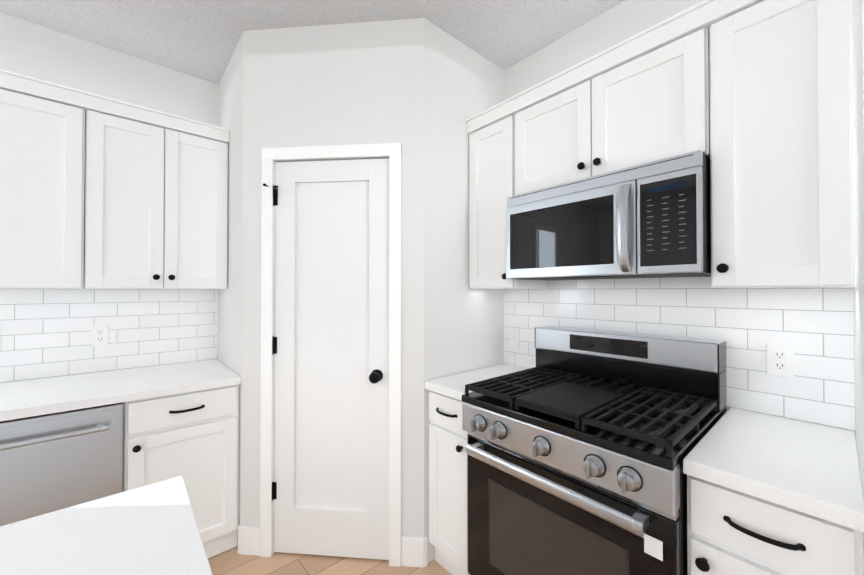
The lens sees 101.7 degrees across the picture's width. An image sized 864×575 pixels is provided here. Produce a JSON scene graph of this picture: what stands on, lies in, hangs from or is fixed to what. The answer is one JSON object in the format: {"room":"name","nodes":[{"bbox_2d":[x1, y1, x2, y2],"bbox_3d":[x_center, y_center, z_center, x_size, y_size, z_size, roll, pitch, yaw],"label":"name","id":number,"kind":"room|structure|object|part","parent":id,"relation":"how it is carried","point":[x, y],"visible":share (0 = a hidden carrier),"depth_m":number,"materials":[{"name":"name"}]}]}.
{"room":"kitchen","nodes":[
{"label":"kitchen","id":0,"kind":"room"},
{"bbox_2d":[0,12,218,491],"bbox_3d":[-2.385,0.011,1.590,5.350,2.732,0.150,0,-1,-41],"label":"wall","id":1,"kind":"structure","parent":0,"point":[27,48],"depth_m":1.97,"materials":[{"name":"paint"}]},
{"bbox_2d":[0,89,85,288],"bbox_3d":[-2.080,-0.429,1.520,0.840,0.868,0.358,0,-1,-41],"label":"upper cabinet","id":2,"kind":"object","parent":1,"relation":"attached to","point":[42,185],"visible":0.92,"depth_m":1.60,"materials":[{"name":"paint"}]},
{"bbox_2d":[0,69,229,143],"bbox_3d":[-1.853,-0.899,1.729,1.452,0.073,0.347,0,-1,-41],"label":"crown molding","id":3,"kind":"structure","parent":2,"relation":"on","point":[36,87],"depth_m":1.73,"materials":[{"name":"paint"}]},
{"bbox_2d":[0,289,217,381],"bbox_3d":[-2.288,0.234,1.567,2.310,0.455,0.009,0,-1,-41],"label":"backsplash","id":4,"kind":"structure","parent":1,"relation":"attached to","point":[45,332],"depth_m":1.95,"materials":[{"name":"tile"}]},
{"bbox_2d":[91,325,108,346],"bbox_3d":[-1.837,0.267,1.947,0.070,0.115,0.008,0,-1,-41],"label":"electrical outlet","id":5,"kind":"object","parent":4,"relation":"attached to","point":[99,335],"visible":1,"depth_m":1.95,"materials":[{"name":"white plastic"}]},
{"bbox_2d":[84,110,227,288],"bbox_3d":[-1.532,-0.425,1.997,0.607,0.868,0.358,0,-1,-41],"label":"upper cabinet","id":6,"kind":"object","parent":1,"relation":"attached to","point":[156,207],"visible":0.98,"depth_m":1.85,"materials":[{"name":"paint"}]},
{"bbox_2d":[218,33,242,544],"bbox_3d":[-1.164,0.016,2.124,0.114,2.732,0.647,0,-1,-41],"label":"wall","id":7,"kind":"structure","parent":0,"point":[230,296],"depth_m":1.99,"materials":[{"name":"paint"}]},
{"bbox_2d":[237,525,239,553],"bbox_3d":[-1.003,1.310,1.830,0.013,0.140,0.018,0,-1,-41],"label":"baseboard return","id":8,"kind":"object","parent":7,"relation":"attached to","point":[238,538],"visible":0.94,"depth_m":1.82,"materials":[{"name":"paint"}]},
{"bbox_2d":[0,0,624,84],"bbox_3d":[-0.745,-1.412,-0.284,5.350,0.080,5.150,0,-1,-41],"label":"ceiling","id":9,"kind":"structure","parent":0,"point":[199,39],"depth_m":1.78,"materials":[{"name":"white paint"}]},
{"bbox_2d":[208,545,451,574],"bbox_3d":[-0.745,1.390,-0.309,5.350,0.060,5.150,0,-1,-41],"label":"floor","id":10,"kind":"structure","parent":0,"point":[231,561],"depth_m":1.74,"materials":[{"name":"brown wood"}]},
{"bbox_2d":[0,402,122,526],"bbox_3d":[-1.768,0.939,1.558,0.599,0.868,0.654,0,-1,-41],"label":"dishwasher","id":11,"kind":"object","parent":10,"relation":"on","point":[52,462],"visible":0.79,"depth_m":1.42,"materials":[{"name":"silver metal"}]},
{"bbox_2d":[0,476,212,574],"bbox_3d":[-1.067,0.904,-0.210,2.088,0.914,1.037,0,-1,-41],"label":"kitchen island","id":12,"kind":"object","parent":10,"relation":"on","point":[152,529],"visible":1,"depth_m":0.64,"materials":[{"name":"white stone"}]},
{"bbox_2d":[124,384,238,557],"bbox_3d":[-1.376,0.943,1.920,0.457,0.875,0.660,0,-1,-41],"label":"base cabinet","id":13,"kind":"object","parent":10,"relation":"on","point":[192,438],"visible":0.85,"depth_m":1.73,"materials":[{"name":"paint"}]},
{"bbox_2d":[429,390,468,574],"bbox_3d":[0.300,0.942,1.836,0.660,0.875,0.302,0,-1,-41],"label":"base cabinet","id":14,"kind":"object","parent":10,"relation":"on","point":[448,492],"visible":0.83,"depth_m":1.65,"materials":[{"name":"paint"}]},
{"bbox_2d":[425,364,529,400],"bbox_3d":[0.305,0.485,1.845,0.645,0.038,0.302,0,-1,-41],"label":"countertop","id":15,"kind":"structure","parent":14,"relation":"on","point":[452,386],"depth_m":1.78,"materials":[{"name":"white stone"}]},
{"bbox_2d":[462,326,726,574],"bbox_3d":[0.608,0.790,1.393,0.722,1.172,0.758,0,-1,-41],"label":"range","id":16,"kind":"object","parent":10,"relation":"on","point":[582,444],"visible":1,"depth_m":1.24,"materials":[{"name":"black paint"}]},
{"bbox_2d":[687,475,863,574],"bbox_3d":[1.006,0.935,1.024,0.660,0.875,0.305,0,-1,-41],"label":"base cabinet","id":17,"kind":"object","parent":10,"relation":"on","point":[731,532],"visible":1,"depth_m":0.84,"materials":[{"name":"paint"}]},
{"bbox_2d":[683,407,863,531],"bbox_3d":[1.012,0.477,1.033,0.645,0.038,0.307,0,-1,-41],"label":"countertop","id":18,"kind":"structure","parent":17,"relation":"on","point":[810,468],"depth_m":0.92,"materials":[{"name":"white stone"}]},
{"bbox_2d":[852,0,863,554],"bbox_3d":[1.115,0.214,0.907,0.658,2.314,0.018,0,-1,-41],"label":"wall","id":19,"kind":"structure","parent":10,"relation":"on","point":[858,51],"depth_m":0.85,"materials":[{"name":"paint"}]},
{"bbox_3d":[-2.476,0.934,0.963,1.241,0.875,0.660,0,-1,-41],"label":"base cabinet","id":20,"kind":"object","parent":10,"relation":"on","visible":0},
{"bbox_2d":[0,359,240,421],"bbox_3d":[-2.079,0.480,1.323,2.307,0.038,0.645,0,-1,-41],"label":"countertop","id":21,"kind":"structure","parent":20,"relation":"on","point":[19,399],"depth_m":1.67,"materials":[{"name":"white stone"}]},
{"bbox_2d":[241,18,423,537],"bbox_3d":[-0.512,0.014,1.855,0.960,2.732,0.114,0,-1,5],"label":"wall","id":22,"kind":"structure","parent":0,"point":[345,84],"depth_m":1.80,"materials":[{"name":"paint"}]},
{"bbox_2d":[263,158,388,559],"bbox_3d":[-0.533,0.356,1.786,0.643,2.022,0.102,0,-1,5],"label":"pantry door","id":23,"kind":"structure","parent":22,"relation":"in","point":[331,406],"depth_m":1.82,"materials":[{"name":"paint"}]},
{"bbox_3d":[-0.827,0.286,1.800,0.054,1.627,0.058,0,-1,5],"label":"pantry door hinges","id":24,"kind":"part","parent":23,"relation":"part of","materials":[{"name":"black metal"}]},
{"bbox_2d":[260,143,401,566],"bbox_3d":[-0.515,0.329,1.816,0.732,2.101,0.079,0,-1,5],"label":"door frame","id":25,"kind":"structure","parent":22,"relation":"attached to","point":[270,157],"depth_m":1.79,"materials":[{"name":"paint"}]},
{"bbox_2d":[239,526,423,567],"bbox_3d":[-0.517,1.309,1.780,0.960,0.140,0.013,0,-1,5],"label":"baseboard","id":26,"kind":"structure","parent":22,"relation":"attached to","point":[412,551],"depth_m":1.74,"materials":[{"name":"paint"}]},
{"bbox_2d":[424,18,504,562],"bbox_3d":[0.168,0.015,2.009,0.647,2.732,0.114,0,-1,-41],"label":"wall","id":27,"kind":"structure","parent":0,"point":[463,321],"depth_m":1.88,"materials":[{"name":"paint"}]},
{"bbox_2d":[424,537,427,566],"bbox_3d":[-0.031,1.309,1.740,0.018,0.140,0.013,0,-1,-41],"label":"baseboard return","id":28,"kind":"object","parent":27,"relation":"attached to","point":[425,551],"visible":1,"depth_m":1.74,"materials":[{"name":"paint"}]},
{"bbox_2d":[504,0,855,437],"bbox_3d":[1.266,0.009,1.353,0.150,2.732,5.000,0,-1,-41],"label":"wall","id":29,"kind":"structure","parent":0,"point":[620,22],"depth_m":1.77,"materials":[{"name":"paint"}]},
{"bbox_2d":[469,115,547,288],"bbox_3d":[0.413,-0.425,1.947,0.358,0.868,0.302,0,-1,-41],"label":"upper cabinet","id":30,"kind":"object","parent":29,"relation":"attached to","point":[491,168],"visible":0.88,"depth_m":1.85,"materials":[{"name":"paint"}]},
{"bbox_2d":[515,28,709,194],"bbox_3d":[0.766,-0.651,1.544,0.358,0.423,0.766,0,-1,-41],"label":"upper cabinet","id":31,"kind":"object","parent":29,"relation":"attached to","point":[654,105],"visible":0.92,"depth_m":1.36,"materials":[{"name":"paint"}]},
{"bbox_2d":[506,150,710,279],"bbox_3d":[0.733,-0.238,1.512,0.442,0.394,0.758,0,-1,-41],"label":"microwave","id":32,"kind":"object","parent":31,"relation":"attached to","point":[650,220],"visible":1,"depth_m":1.30,"materials":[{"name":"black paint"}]},
{"bbox_2d":[466,0,763,133],"bbox_3d":[0.772,-0.900,1.549,0.347,0.073,1.384,0,-1,-41],"label":"crown molding","id":33,"kind":"structure","parent":31,"relation":"on","point":[704,14],"depth_m":1.36,"materials":[{"name":"paint"}]},
{"bbox_2d":[504,276,854,430],"bbox_3d":[0.900,0.363,1.649,0.009,0.830,1.384,0,-1,-41],"label":"backsplash","id":34,"kind":"structure","parent":29,"relation":"attached to","point":[814,327],"depth_m":1.33,"materials":[{"name":"tile"}]},
{"bbox_2d":[509,328,518,348],"bbox_3d":[0.490,0.304,2.106,0.011,0.115,0.070,0,-1,-41],"label":"outlet","id":35,"kind":"object","parent":34,"relation":"attached to","point":[513,338],"visible":1,"depth_m":2.10,"materials":[{"name":"white plastic"}]},
{"bbox_2d":[766,343,793,377],"bbox_3d":[1.236,0.259,1.250,0.008,0.115,0.070,0,-1,-41],"label":"electrical outlet","id":36,"kind":"object","parent":34,"relation":"attached to","point":[779,360],"visible":1,"depth_m":1.25,"materials":[{"name":"white plastic"}]},
{"bbox_2d":[709,0,854,287],"bbox_3d":[1.119,-0.433,1.136,0.358,0.868,0.305,0,-1,-41],"label":"upper cabinet","id":37,"kind":"object","parent":29,"relation":"attached to","point":[782,198],"visible":1,"depth_m":1.03,"materials":[{"name":"paint"}]}
]}

